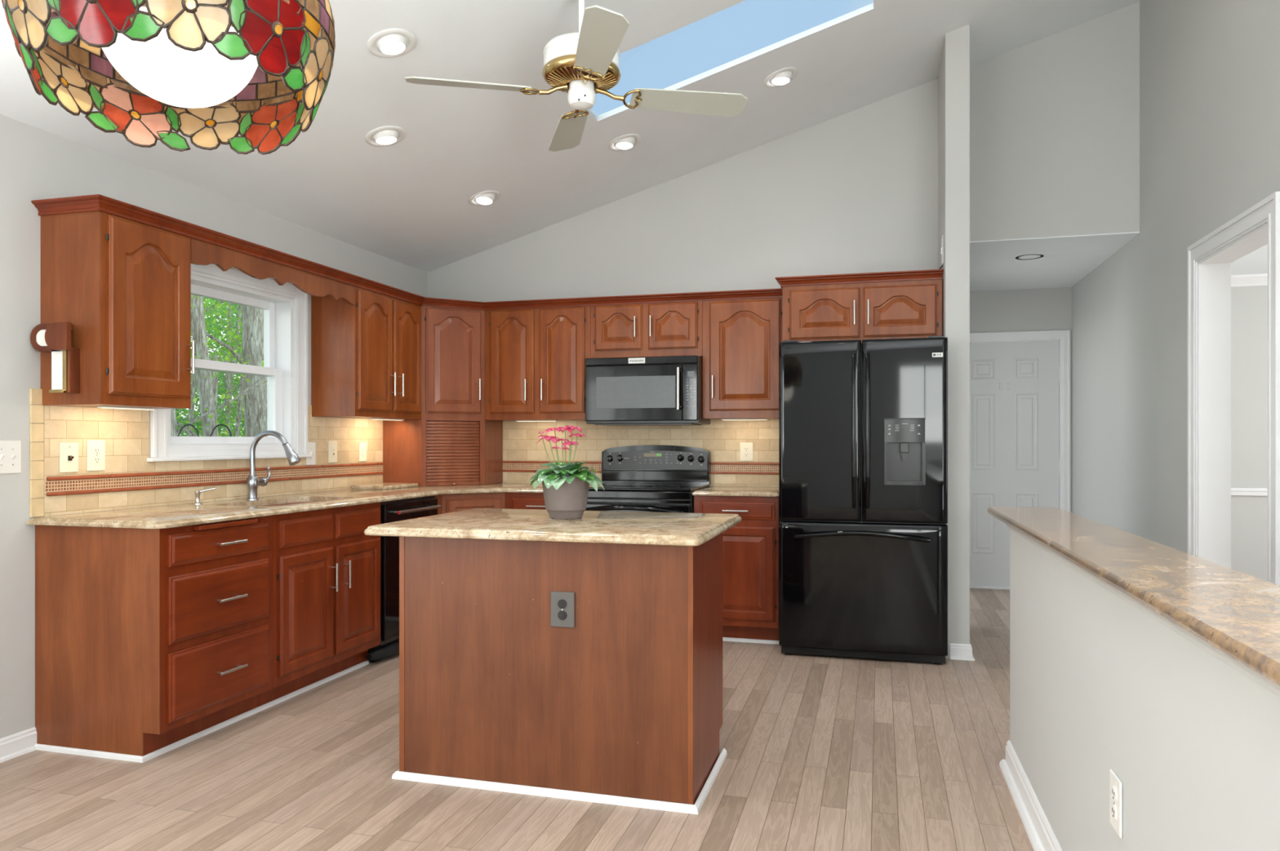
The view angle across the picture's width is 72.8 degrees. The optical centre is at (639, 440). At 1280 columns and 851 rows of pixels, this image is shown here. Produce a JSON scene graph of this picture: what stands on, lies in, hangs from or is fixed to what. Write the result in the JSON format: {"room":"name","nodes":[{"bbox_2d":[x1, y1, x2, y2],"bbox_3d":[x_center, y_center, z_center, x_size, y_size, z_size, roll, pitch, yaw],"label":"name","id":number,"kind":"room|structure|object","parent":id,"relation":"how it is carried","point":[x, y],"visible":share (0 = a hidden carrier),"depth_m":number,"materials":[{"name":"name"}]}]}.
{"room":"kitchen","nodes":[
{"label":"kitchen","id":0,"kind":"room"},
{"bbox_2d":[0,114,426,738],"bbox_3d":[-2.745,-0.013,2.618,0.160,2.488,8.320,0,0,15],"label":"wall","id":1,"kind":"structure","parent":0,"point":[36,163],"depth_m":3.46,"materials":[{"name":"paint"}]},
{"bbox_2d":[0,440,21,474],"bbox_3d":[-2.446,0.063,3.361,0.019,0.128,0.116,0,0,15],"label":"light switch","id":2,"kind":"object","parent":1,"relation":"attached to","point":[10,451],"visible":1,"depth_m":3.37,"materials":[{"name":"white plastic"}]},
{"bbox_2d":[0,727,36,763],"bbox_3d":[-2.595,1.188,2.812,0.025,0.085,1.373,0,0,15],"label":"baseboard","id":3,"kind":"structure","parent":1,"relation":"attached to","point":[22,743],"depth_m":3.39,"materials":[{"name":"paint"}]},
{"bbox_2d":[30,210,195,408],"bbox_3d":[-2.193,-0.532,3.643,0.353,0.775,0.546,0,0,15],"label":"upper cabinet","id":4,"kind":"object","parent":1,"relation":"attached to","point":[123,285],"depth_m":3.49,"materials":[{"name":"brown wood"}]},
{"bbox_2d":[97,406,156,410],"bbox_3d":[-2.179,-0.139,3.697,0.045,0.008,0.260,0,0,15],"label":"light","id":5,"kind":"object","parent":4,"relation":"attached to","point":[107,407],"visible":1,"depth_m":3.67,"materials":[{"name":"white plastic"}]},
{"bbox_2d":[106,408,154,410],"bbox_3d":[-2.179,-0.136,3.697,0.033,0.001,0.240,0,0,15],"label":"diffuser","id":6,"kind":"object","parent":5,"relation":"attached to","point":[147,409],"depth_m":3.72,"materials":[{"name":"white plastic"}]},
{"bbox_2d":[31,194,782,311],"bbox_3d":[-1.144,-0.932,5.037,3.901,0.052,1.652,0,0,-35],"label":"crown molding","id":7,"kind":"structure","parent":4,"relation":"on","point":[96,202],"depth_m":4.77,"materials":[{"name":"brown wood"}]},
{"bbox_2d":[29,388,383,517],"bbox_3d":[-2.083,0.048,4.674,0.018,0.515,2.533,0,0,15],"label":"tile backsplash","id":8,"kind":"structure","parent":1,"relation":"attached to","point":[127,481],"depth_m":3.97,"materials":[{"name":"tile"}]},
{"bbox_2d":[59,443,78,472],"bbox_3d":[-2.368,0.070,3.609,0.018,0.122,0.085,0,0,15],"label":"phone jack","id":9,"kind":"object","parent":8,"relation":"attached to","point":[68,452],"visible":1,"depth_m":3.61,"materials":[{"name":"beige plastic"}]},
{"bbox_2d":[86,440,105,471],"bbox_3d":[-2.338,0.063,3.734,0.009,0.132,0.088,0,0,15],"label":"wall outlet","id":10,"kind":"object","parent":8,"relation":"attached to","point":[95,449],"visible":1,"depth_m":3.73,"materials":[{"name":"beige plastic"}]},
{"bbox_2d":[93,447,100,454],"bbox_3d":[-2.335,0.043,3.733,0.003,0.033,0.033,0,0,15],"label":"socket","id":11,"kind":"object","parent":10,"relation":"attached to","point":[96,451],"depth_m":3.73,"materials":[{"name":"beige plastic"}]},
{"bbox_2d":[93,456,100,463],"bbox_3d":[-2.335,0.082,3.733,0.003,0.033,0.033,0,0,15],"label":"socket","id":12,"kind":"object","parent":10,"relation":"attached to","point":[96,460],"depth_m":3.73,"materials":[{"name":"beige plastic"}]},
{"bbox_2d":[306,442,315,465],"bbox_3d":[-1.944,0.075,5.141,0.019,0.135,0.085,0,0,15],"label":"light switch","id":13,"kind":"object","parent":8,"relation":"attached to","point":[311,446],"visible":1,"depth_m":5.14,"materials":[{"name":"white plastic"}]},
{"bbox_2d":[328,441,337,462],"bbox_3d":[-1.890,0.068,5.349,0.010,0.132,0.085,0,0,15],"label":"light switch","id":14,"kind":"object","parent":8,"relation":"attached to","point":[332,446],"visible":1,"depth_m":5.34,"materials":[{"name":"beige plastic"}]},
{"bbox_2d":[358,442,366,462],"bbox_3d":[-1.805,0.072,5.659,0.010,0.125,0.085,0,0,15],"label":"wall outlet","id":15,"kind":"object","parent":8,"relation":"attached to","point":[362,446],"visible":1,"depth_m":5.65,"materials":[{"name":"beige plastic"}]},
{"bbox_2d":[146,263,311,462],"bbox_3d":[-2.183,-0.411,4.582,0.195,1.016,1.175,0,0,15],"label":"window","id":16,"kind":"structure","parent":1,"relation":"in","point":[285,307],"depth_m":4.88,"materials":[{"name":"plastic"}]},
{"bbox_2d":[311,286,421,419],"bbox_3d":[-1.685,-0.532,5.483,0.353,0.775,0.761,0,0,15],"label":"upper cabinet","id":17,"kind":"object","parent":1,"relation":"attached to","point":[366,355],"visible":1,"depth_m":5.17,"materials":[{"name":"brown wood"}]},
{"bbox_2d":[191,238,355,305],"bbox_3d":[-1.845,-0.854,4.481,0.020,0.126,1.252,0,0,15],"label":"valance board","id":18,"kind":"object","parent":17,"relation":"attached to","point":[202,253],"visible":0.97,"depth_m":4.36,"materials":[{"name":"brown wood"}]},
{"bbox_2d":[369,417,404,420],"bbox_3d":[-1.641,-0.139,5.644,0.045,0.008,0.340,0,0,15],"label":"light","id":19,"kind":"object","parent":17,"relation":"attached to","point":[370,418],"visible":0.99,"depth_m":5.58,"materials":[{"name":"white plastic"}]},
{"bbox_2d":[0,588,1034,850],"bbox_3d":[1.556,1.261,2.412,8.560,0.060,10.215,0,0,15],"label":"floor","id":20,"kind":"structure","parent":0,"point":[825,753],"depth_m":3.12,"materials":[{"name":"brown wood"}]},
{"bbox_2d":[35,515,272,756],"bbox_3d":[-2.016,0.783,3.696,0.665,0.896,0.640,0,0,15],"label":"base cabinet","id":21,"kind":"object","parent":20,"relation":"on","point":[148,641],"visible":1,"depth_m":3.42,"materials":[{"name":"brown wood"}]},
{"bbox_2d":[257,502,380,706],"bbox_3d":[-1.813,0.783,4.430,0.665,0.896,0.881,0,0,15],"label":"base cabinet","id":22,"kind":"object","parent":20,"relation":"on","point":[326,571],"visible":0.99,"depth_m":4.28,"materials":[{"name":"brown wood"}]},
{"bbox_2d":[35,660,368,763],"bbox_3d":[-1.960,1.221,4.126,0.545,0.020,1.526,0,0,15],"label":"trim","id":23,"kind":"structure","parent":22,"relation":"attached to","point":[120,757],"depth_m":3.54,"materials":[{"name":"paint"}]},
{"bbox_2d":[366,495,440,662],"bbox_3d":[-1.606,0.784,5.112,0.666,0.894,0.669,0,0,15],"label":"dishwasher","id":24,"kind":"object","parent":20,"relation":"on","point":[393,511],"visible":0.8,"depth_m":4.86,"materials":[{"name":"black metal"}]},
{"bbox_2d":[435,493,505,515],"bbox_3d":[-1.285,0.783,5.888,0.906,0.896,0.994,0,0,15],"label":"base cabinet","id":25,"kind":"object","parent":20,"relation":"on","point":[457,502],"visible":0.19,"depth_m":5.53,"materials":[{"name":"brown wood"}]},
{"bbox_2d":[26,483,590,529],"bbox_3d":[-1.344,0.320,4.780,1.384,0.029,3.163,0,0,15],"label":"countertop","id":26,"kind":"structure","parent":25,"relation":"on","point":[188,514],"depth_m":4.04,"materials":[{"name":"beige stone"}]},
{"bbox_2d":[192,487,215,504],"bbox_3d":[-2.115,0.266,4.216,0.099,0.079,0.040,0,0,-30],"label":"soap dispenser","id":27,"kind":"object","parent":26,"relation":"on","point":[197,493],"visible":1,"depth_m":4.20,"materials":[{"name":"silver metal"}]},
{"bbox_2d":[246,430,301,499],"bbox_3d":[-1.894,0.126,4.556,0.306,0.360,0.161,0,0,15],"label":"faucet","id":28,"kind":"object","parent":26,"relation":"on","point":[252,482],"visible":1,"depth_m":4.52,"materials":[{"name":"silver metal"}]},
{"bbox_2d":[350,482,418,489],"bbox_3d":[-1.653,0.294,5.637,0.275,0.024,0.400,0,0,15],"label":"cutting board","id":29,"kind":"object","parent":26,"relation":"on","point":[384,486],"visible":1,"depth_m":5.53,"materials":[{"name":"beige stone"}]},
{"bbox_2d":[382,306,502,486],"bbox_3d":[-1.374,-0.308,6.111,0.615,1.225,0.611,0,0,15],"label":"cabinet","id":30,"kind":"object","parent":26,"relation":"on","point":[452,443],"visible":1,"depth_m":5.90,"materials":[{"name":"brown wood"}]},
{"bbox_2d":[505,493,546,510],"bbox_3d":[-0.576,0.783,5.862,0.472,0.896,0.665,0,0,15],"label":"base cabinet","id":31,"kind":"object","parent":20,"relation":"on","point":[513,500],"visible":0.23,"depth_m":5.61,"materials":[{"name":"brown wood"}]},
{"bbox_2d":[391,533,727,814],"bbox_3d":[-0.276,0.788,3.303,1.136,0.886,0.606,0,0,15],"label":"kitchen island","id":32,"kind":"object","parent":20,"relation":"on","point":[623,705],"visible":0.82,"depth_m":3.02,"materials":[{"name":"brown wood"}]},
{"bbox_2d":[364,508,742,546],"bbox_3d":[-0.287,0.328,3.424,1.252,0.034,0.918,0,0,15],"label":"island countertop","id":33,"kind":"structure","parent":32,"relation":"on","point":[641,528],"depth_m":3.14,"materials":[{"name":"beige stone"}]},
{"bbox_2d":[526,425,604,519],"bbox_3d":[-0.293,0.124,3.499,0.318,0.373,0.316,0,0,-21],"label":"potted plant","id":34,"kind":"object","parent":33,"relation":"on","point":[566,487],"visible":1,"depth_m":3.43,"materials":[{"name":"green plant"}]},
{"bbox_2d":[551,591,574,627],"bbox_3d":[-0.268,0.583,2.999,0.088,0.122,0.009,0,0,15],"label":"wall outlet","id":35,"kind":"object","parent":32,"relation":"attached to","point":[562,603],"visible":1,"depth_m":3.00,"materials":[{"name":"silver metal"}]},
{"bbox_2d":[557,599,566,608],"bbox_3d":[-0.268,0.563,2.996,0.033,0.033,0.003,0,0,15],"label":"socket","id":36,"kind":"object","parent":35,"relation":"attached to","point":[562,603],"depth_m":2.99,"materials":[{"name":"grey plastic"}]},
{"bbox_2d":[557,610,566,620],"bbox_3d":[-0.268,0.602,2.996,0.033,0.033,0.003,0,0,15],"label":"socket","id":37,"kind":"object","parent":35,"relation":"attached to","point":[562,615],"depth_m":2.99,"materials":[{"name":"grey plastic"}]},
{"bbox_2d":[584,444,711,513],"bbox_3d":[0.021,0.630,5.659,0.760,1.202,0.734,0,0,15],"label":"range","id":38,"kind":"object","parent":20,"relation":"on","point":[673,473],"visible":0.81,"depth_m":5.86,"materials":[{"name":"black metal"}]},
{"bbox_2d":[588,483,709,491],"bbox_3d":[0.024,0.301,5.671,0.760,0.016,0.600,0,0,15],"label":"cooktop","id":39,"kind":"object","parent":38,"relation":"in","point":[607,486],"depth_m":5.54,"materials":[{"name":"black glass"}]},
{"bbox_2d":[693,496,781,640],"bbox_3d":[0.653,0.783,5.522,0.516,0.896,0.665,0,0,15],"label":"base cabinet","id":40,"kind":"object","parent":20,"relation":"on","point":[750,548],"visible":0.64,"depth_m":5.22,"materials":[{"name":"brown wood"}]},
{"bbox_2d":[692,486,778,497],"bbox_3d":[0.657,0.320,5.532,0.524,0.029,0.646,0,0,15],"label":"countertop","id":41,"kind":"structure","parent":40,"relation":"on","point":[743,491],"depth_m":5.28,"materials":[{"name":"beige stone"}]},
{"bbox_2d":[722,637,779,644],"bbox_3d":[0.606,1.221,5.322,0.498,0.020,0.012,0,0,15],"label":"trim","id":42,"kind":"structure","parent":40,"relation":"attached to","point":[726,639],"depth_m":5.30,"materials":[{"name":"paint"}]},
{"bbox_2d":[778,336,947,664],"bbox_3d":[1.329,0.328,5.186,0.912,1.805,0.876,0,0,15],"label":"refrigerator","id":43,"kind":"object","parent":20,"relation":"on","point":[863,428],"visible":1,"depth_m":4.83,"materials":[{"name":"black metal"}]},
{"bbox_2d":[0,0,1140,291],"bbox_3d":[-0.131,-1.948,2.827,4.767,1.393,10.115,0,0,15],"label":"ceiling","id":44,"kind":"structure","parent":0,"point":[406,202],"depth_m":4.76,"materials":[{"name":"paint"}]},
{"bbox_2d":[1,0,335,155],"bbox_3d":[-0.732,-1.205,1.382,0.465,1.393,0.466,0,0,-15],"label":"pendant lamp","id":45,"kind":"object","parent":44,"relation":"hanging from","point":[212,73],"visible":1,"depth_m":1.35,"materials":[{"name":"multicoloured glass"}]},
{"bbox_2d":[364,125,405,146],"bbox_3d":[-1.265,-1.516,4.317,0.196,0.071,0.197,0,0,-28],"label":"recessed light","id":46,"kind":"object","parent":44,"relation":"in","point":[388,135],"visible":0.99,"depth_m":4.29,"materials":[{"name":"ceramic"}]},
{"bbox_2d":[367,28,416,57],"bbox_3d":[-1.022,-1.642,3.580,0.196,0.076,0.197,0,0,-28],"label":"recessed light","id":47,"kind":"object","parent":44,"relation":"in","point":[392,45],"visible":1,"depth_m":3.55,"materials":[{"name":"ceramic"}]},
{"bbox_2d":[468,191,500,205],"bbox_3d":[-0.969,-1.515,5.407,0.196,0.073,0.197,0,0,-28],"label":"recessed light","id":48,"kind":"object","parent":44,"relation":"in","point":[486,197],"visible":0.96,"depth_m":5.38,"materials":[{"name":"ceramic"}]},
{"bbox_2d":[404,0,747,151],"bbox_3d":[-0.235,-1.613,3.496,1.033,0.545,1.033,0,0,34],"label":"ceiling fan","id":49,"kind":"object","parent":44,"relation":"hanging from","point":[583,64],"visible":1,"depth_m":3.45,"materials":[{"name":"wood"}]},
{"bbox_2d":[542,53,621,93],"bbox_3d":[-0.235,-1.461,3.496,0.316,0.064,0.316,0,0,15],"label":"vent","id":50,"kind":"object","parent":49,"relation":"attached to","point":[557,72],"depth_m":3.44,"materials":[{"name":"gold metal"}]},
{"bbox_2d":[608,133,640,151],"bbox_3d":[-0.092,-1.775,5.167,0.196,0.061,0.197,0,0,-28],"label":"recessed light","id":51,"kind":"object","parent":44,"relation":"in","point":[624,142],"visible":0.94,"depth_m":5.13,"materials":[{"name":"ceramic"}]},
{"bbox_2d":[587,3,873,119],"bbox_3d":[0.399,-1.998,4.325,1.575,0.482,0.678,0,0,15],"label":"trim","id":52,"kind":"structure","parent":44,"relation":"attached to","point":[861,10],"depth_m":4.57,"materials":[{"name":"paint"}]},
{"bbox_2d":[763,66,798,87],"bbox_3d":[0.792,-2.044,4.886,0.196,0.061,0.197,0,0,-28],"label":"recessed light","id":53,"kind":"object","parent":44,"relation":"in","point":[781,77],"visible":0.97,"depth_m":4.85,"materials":[{"name":"ceramic"}]},
{"bbox_2d":[426,2,1139,487],"bbox_3d":[0.722,-0.704,5.913,4.767,3.870,0.120,0,0,15],"label":"wall","id":54,"kind":"structure","parent":0,"point":[1055,119],"depth_m":5.63,"materials":[{"name":"paint"}]},
{"bbox_2d":[484,306,590,421],"bbox_3d":[-0.674,-0.532,6.052,0.772,0.775,0.353,0,0,15],"label":"upper cabinet","id":55,"kind":"object","parent":54,"relation":"attached to","point":[535,358],"visible":0.97,"depth_m":5.93,"materials":[{"name":"brown wood"}]},
{"bbox_2d":[515,420,557,422],"bbox_3d":[-0.723,-0.139,6.067,0.300,0.008,0.045,0,0,15],"label":"light","id":56,"kind":"object","parent":55,"relation":"attached to","point":[515,420],"visible":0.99,"depth_m":6.05,"materials":[{"name":"white plastic"}]},
{"bbox_2d":[502,419,778,486],"bbox_3d":[0.000,0.018,6.041,2.074,0.575,0.018,0,0,15],"label":"tile backsplash","id":57,"kind":"structure","parent":54,"relation":"attached to","point":[522,456],"depth_m":6.01,"materials":[{"name":"tile"}]},
{"bbox_2d":[739,442,752,461],"bbox_3d":[0.716,0.074,5.838,0.088,0.125,0.009,0,0,15],"label":"wall outlet","id":58,"kind":"object","parent":57,"relation":"attached to","point":[745,448],"visible":1,"depth_m":5.83,"materials":[{"name":"beige plastic"}]},
{"bbox_2d":[590,301,702,358],"bbox_3d":[0.068,-0.734,5.847,0.764,0.370,0.353,0,0,15],"label":"upper cabinet","id":59,"kind":"object","parent":54,"relation":"attached to","point":[657,329],"visible":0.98,"depth_m":5.72,"materials":[{"name":"brown wood"}]},
{"bbox_2d":[585,355,710,426],"bbox_3d":[0.052,-0.324,5.788,0.758,0.438,0.475,0,0,15],"label":"microwave","id":60,"kind":"object","parent":59,"relation":"attached to","point":[641,391],"visible":0.99,"depth_m":5.60,"materials":[{"name":"black metal"}]},
{"bbox_2d":[702,297,782,419],"bbox_3d":[0.691,-0.532,5.675,0.528,0.775,0.353,0,0,15],"label":"upper cabinet","id":61,"kind":"object","parent":54,"relation":"attached to","point":[741,339],"visible":0.87,"depth_m":5.54,"materials":[{"name":"brown wood"}]},
{"bbox_2d":[721,418,768,420],"bbox_3d":[0.685,-0.139,5.678,0.300,0.008,0.045,0,0,15],"label":"light","id":62,"kind":"object","parent":61,"relation":"attached to","point":[722,419],"visible":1,"depth_m":5.66,"materials":[{"name":"white plastic"}]},
{"bbox_2d":[782,279,942,344],"bbox_3d":[1.374,-0.769,5.395,0.928,0.370,0.527,0,0,15],"label":"upper cabinet","id":63,"kind":"object","parent":54,"relation":"attached to","point":[904,309],"visible":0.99,"depth_m":5.18,"materials":[{"name":"brown wood"}]},
{"bbox_2d":[774,269,943,288],"bbox_3d":[1.318,-0.970,5.259,0.971,0.052,0.204,0,0,15],"label":"crown molding","id":64,"kind":"structure","parent":63,"relation":"on","point":[931,274],"depth_m":5.17,"materials":[{"name":"brown wood"}]},
{"bbox_2d":[937,24,969,658],"bbox_3d":[2.132,-0.557,6.129,0.129,3.575,2.543,0,0,15],"label":"wall","id":65,"kind":"structure","parent":0,"point":[953,79],"depth_m":4.91,"materials":[{"name":"paint"}]},
{"bbox_2d":[940,235,943,266],"bbox_3d":[1.774,-1.114,5.104,0.012,0.170,0.120,0,0,15],"label":"wall sensor","id":66,"kind":"object","parent":65,"relation":"attached to","point":[942,238],"visible":0.93,"depth_m":5.06,"materials":[{"name":"white plastic"}]},
{"bbox_2d":[950,643,974,661],"bbox_3d":[1.944,1.188,5.356,0.129,0.085,1.003,0,0,15],"label":"baseboard","id":67,"kind":"structure","parent":65,"relation":"attached to","point":[957,651],"depth_m":4.89,"materials":[{"name":"paint"}]},
{"bbox_2d":[969,287,1071,512],"bbox_3d":[3.040,-0.044,7.260,1.277,2.550,0.120,0,0,15],"label":"wall","id":68,"kind":"structure","parent":0,"point":[1043,309],"depth_m":7.16,"materials":[{"name":"paint"}]},
{"bbox_2d":[969,340,1059,586],"bbox_3d":[3.051,0.197,7.252,0.838,2.043,0.050,0,0,15],"label":"door","id":69,"kind":"structure","parent":68,"relation":"in","point":[1015,462],"depth_m":7.24,"materials":[{"name":"paint"}]},
{"bbox_2d":[969,330,1070,590],"bbox_3d":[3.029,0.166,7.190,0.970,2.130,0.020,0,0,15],"label":"trim","id":70,"kind":"structure","parent":68,"relation":"attached to","point":[1064,335],"depth_m":7.07,"materials":[{"name":"paint"}]},
{"bbox_2d":[1009,529,1279,850],"bbox_3d":[0.874,0.765,1.015,0.140,0.931,4.600,0,0,15],"label":"wall","id":71,"kind":"structure","parent":0,"point":[1099,686],"depth_m":1.78,"materials":[{"name":"paint"}]},
{"bbox_2d":[999,740,1062,850],"bbox_3d":[0.868,1.178,1.032,0.188,0.105,4.630,0,0,15],"label":"baseboard","id":72,"kind":"structure","parent":71,"relation":"attached to","point":[1041,835],"depth_m":2.81,"materials":[{"name":"paint"}]},
{"bbox_2d":[1110,769,1122,839],"bbox_3d":[1.018,0.776,1.859,0.009,0.118,0.080,0,0,15],"label":"wall outlet","id":73,"kind":"object","parent":71,"relation":"attached to","point":[1116,785],"visible":1,"depth_m":1.85,"materials":[{"name":"white plastic"}]},
{"bbox_2d":[1111,786,1116,802],"bbox_3d":[1.015,0.756,1.860,0.003,0.033,0.033,0,0,15],"label":"socket","id":74,"kind":"object","parent":73,"relation":"attached to","point":[1113,788],"depth_m":1.86,"materials":[{"name":"white plastic"}]},
{"bbox_2d":[1111,804,1116,820],"bbox_3d":[1.015,0.795,1.860,0.003,0.033,0.033,0,0,15],"label":"socket","id":75,"kind":"object","parent":73,"relation":"attached to","point":[1113,806],"depth_m":1.86,"materials":[{"name":"white plastic"}]},
{"bbox_2d":[987,506,1279,688],"bbox_3d":[0.927,0.285,1.118,0.274,0.030,5.025,0,0,15],"label":"bar","id":76,"kind":"object","parent":71,"relation":"on","point":[1234,613],"visible":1,"depth_m":1.65,"materials":[{"name":"brown stone"}]},
{"bbox_2d":[1005,524,1279,697],"bbox_3d":[0.877,0.315,1.027,0.188,0.031,4.624,0,0,15],"label":"trim","id":77,"kind":"structure","parent":71,"relation":"attached to","point":[1255,677],"depth_m":1.48,"materials":[{"name":"paint"}]},
{"bbox_2d":[1071,0,1279,553],"bbox_3d":[2.229,-0.704,2.174,0.130,3.870,10.115,0,0,15],"label":"wall","id":78,"kind":"structure","parent":0,"point":[1210,69],"depth_m":4.74,"materials":[{"name":"paint"}]},
{"bbox_2d":[1197,222,1267,568],"bbox_3d":[2.691,0.176,3.843,0.139,2.109,0.824,0,0,15],"label":"trim","id":79,"kind":"structure","parent":78,"relation":"attached to","point":[1214,271],"depth_m":4.22,"materials":[{"name":"paint"}]},
{"bbox_2d":[1186,191,1279,586],"bbox_3d":[2.618,0.130,3.863,0.020,2.201,1.008,0,0,15],"label":"trim","id":80,"kind":"structure","parent":78,"relation":"attached to","point":[1268,210],"depth_m":3.59,"materials":[{"name":"paint"}]},
{"bbox_2d":[1231,285,1267,581],"bbox_3d":[5.230,-0.019,6.213,3.503,2.500,0.100,0,0,15],"label":"wall","id":81,"kind":"structure","parent":0,"point":[1249,304],"depth_m":6.37,"materials":[{"name":"paint"}]},
{"bbox_2d":[1231,273,1267,287],"bbox_3d":[4.967,-1.172,6.198,3.002,0.075,0.070,0,0,15],"label":"trim","id":82,"kind":"structure","parent":81,"relation":"attached to","point":[1250,280],"depth_m":6.33,"materials":[{"name":"paint"}]},
{"bbox_2d":[1231,488,1267,496],"bbox_3d":[5.021,0.374,6.204,3.102,0.057,0.030,0,0,15],"label":"trim","id":83,"kind":"structure","parent":81,"relation":"attached to","point":[1234,491],"depth_m":6.35,"materials":[{"name":"paint"}]},
{"bbox_2d":[1231,244,1267,275],"bbox_3d":[4.484,-1.239,3.514,3.503,0.060,5.700,0,0,15],"label":"ceiling","id":84,"kind":"structure","parent":0,"point":[1255,262],"depth_m":5.93,"materials":[{"name":"paint"}]},
{"label":"outside","id":85,"kind":"structure","parent":0,"visible":0},
{"bbox_3d":[-20.102,1.407,25.096,45.000,1.773,50.000,0,0,15],"label":"ground","id":86,"kind":"structure","parent":85,"visible":0},
{"bbox_2d":[177,423,199,436],"bbox_3d":[-3.426,1.001,6.590,0.204,2.260,0.042,0,0,15],"label":"hook","id":87,"kind":"object","parent":86,"relation":"on","point":[192,425],"visible":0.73,"depth_m":6.59,"materials":[{"name":"black metal"}]},
{"bbox_2d":[176,299,242,436],"bbox_3d":[-7.801,-0.031,14.604,3.660,4.940,2.950,0,0,15],"label":"tree","id":88,"kind":"object","parent":86,"relation":"on","point":[214,380],"visible":0.24,"depth_m":14.94,"materials":[{"name":"green plant"}]},
{"bbox_2d":[175,297,243,436],"bbox_3d":[-13.428,-1.521,24.907,5.648,7.918,5.744,0,0,15],"label":"tree","id":89,"kind":"object","parent":86,"relation":"on","point":[219,398],"visible":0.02,"depth_m":25.22,"materials":[{"name":"green plant"}]},
{"bbox_2d":[175,297,244,436],"bbox_3d":[-9.172,-1.248,17.966,4.881,7.362,4.921,0,0,15],"label":"tree","id":90,"kind":"object","parent":86,"relation":"on","point":[191,415],"visible":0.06,"depth_m":17.86,"materials":[{"name":"green plant"}]},
{"bbox_2d":[177,300,241,436],"bbox_3d":[-12.799,-1.174,22.035,4.882,7.218,5.355,0,0,-21],"label":"tree","id":91,"kind":"object","parent":86,"relation":"on","point":[203,300],"visible":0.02,"depth_m":22.64,"materials":[{"name":"green plant"}]},
{"bbox_2d":[175,297,244,434],"bbox_3d":[-10.706,-1.401,23.978,5.246,7.688,5.365,0,0,-14],"label":"tree","id":92,"kind":"object","parent":86,"relation":"on","point":[237,305],"visible":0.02,"depth_m":23.57,"materials":[{"name":"green plant"}]},
{"bbox_2d":[175,308,244,436],"bbox_3d":[-8.703,-1.274,15.990,4.604,7.419,4.348,0,0,-38],"label":"tree","id":93,"kind":"object","parent":86,"relation":"on","point":[228,331],"visible":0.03,"depth_m":16.14,"materials":[{"name":"green plant"}]},
{"bbox_2d":[175,297,244,436],"bbox_3d":[-12.985,-1.335,25.762,5.588,7.543,5.695,0,0,-10],"label":"tree","id":94,"kind":"object","parent":86,"relation":"on","point":[196,423],"visible":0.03,"depth_m":25.31,"materials":[{"name":"green plant"}]},
{"bbox_2d":[177,299,244,436],"bbox_3d":[-10.041,-1.328,20.958,5.063,7.524,5.363,0,0,15],"label":"tree","id":95,"kind":"object","parent":86,"relation":"on","point":[227,380],"visible":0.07,"depth_m":20.70,"materials":[{"name":"green plant"}]},
{"bbox_2d":[177,301,244,436],"bbox_3d":[-9.593,-1.331,19.807,5.060,7.538,5.324,0,0,39],"label":"tree","id":96,"kind":"object","parent":86,"relation":"on","point":[238,322],"visible":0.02,"depth_m":20.12,"materials":[{"name":"green plant"}]},
{"bbox_2d":[178,299,244,436],"bbox_3d":[-14.760,-1.378,31.209,5.962,7.625,6.090,0,0,-9],"label":"tree","id":97,"kind":"object","parent":86,"relation":"on","point":[235,393],"visible":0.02,"depth_m":29.94,"materials":[{"name":"green plant"}]},
{"bbox_2d":[182,297,244,435],"bbox_3d":[-7.266,-1.103,15.793,4.940,7.073,4.352,0,0,-35],"label":"tree","id":98,"kind":"object","parent":86,"relation":"on","point":[208,300],"visible":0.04,"depth_m":15.85,"materials":[{"name":"green plant"}]},
{"bbox_2d":[191,299,244,436],"bbox_3d":[-8.138,-1.234,17.058,4.789,7.332,4.917,0,0,15],"label":"tree","id":99,"kind":"object","parent":86,"relation":"on","point":[238,417],"visible":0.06,"depth_m":17.07,"materials":[{"name":"green plant"}]},
{"bbox_2d":[170,295,266,436],"bbox_3d":[-5.776,-1.570,11.584,3.507,8.012,3.080,0,0,15],"label":"tree","id":100,"kind":"object","parent":86,"relation":"on","point":[174,432],"visible":0.02,"depth_m":11.07,"materials":[{"name":"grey plant"}]},
{"bbox_2d":[195,302,244,435],"bbox_3d":[-12.735,-1.407,29.971,6.010,7.684,6.242,0,0,-2],"label":"tree","id":101,"kind":"object","parent":86,"relation":"on","point":[220,428],"visible":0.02,"depth_m":28.98,"materials":[{"name":"green plant"}]},
{"bbox_2d":[196,297,244,419],"bbox_3d":[-8.098,-1.381,19.047,4.720,7.640,4.896,0,0,34],"label":"tree","id":102,"kind":"object","parent":86,"relation":"on","point":[234,336],"visible":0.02,"depth_m":18.93,"materials":[{"name":"green plant"}]},
{"bbox_2d":[175,294,266,436],"bbox_3d":[-5.956,-2.057,11.907,4.516,8.987,3.630,0,0,15],"label":"tree","id":103,"kind":"object","parent":86,"relation":"on","point":[206,403],"visible":0.13,"depth_m":12.01,"materials":[{"name":"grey plant"}]},
{"bbox_2d":[209,424,231,436],"bbox_3d":[-3.179,1.001,6.590,0.204,2.260,0.042,0,0,15],"label":"hook","id":104,"kind":"object","parent":86,"relation":"on","point":[216,426],"visible":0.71,"depth_m":6.60,"materials":[{"name":"black metal"}]},
{"bbox_2d":[203,303,266,436],"bbox_3d":[-5.589,-1.819,12.856,3.483,8.514,3.301,0,0,15],"label":"tree","id":105,"kind":"object","parent":86,"relation":"on","point":[255,401],"visible":0.12,"depth_m":12.86,"materials":[{"name":"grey plant"}]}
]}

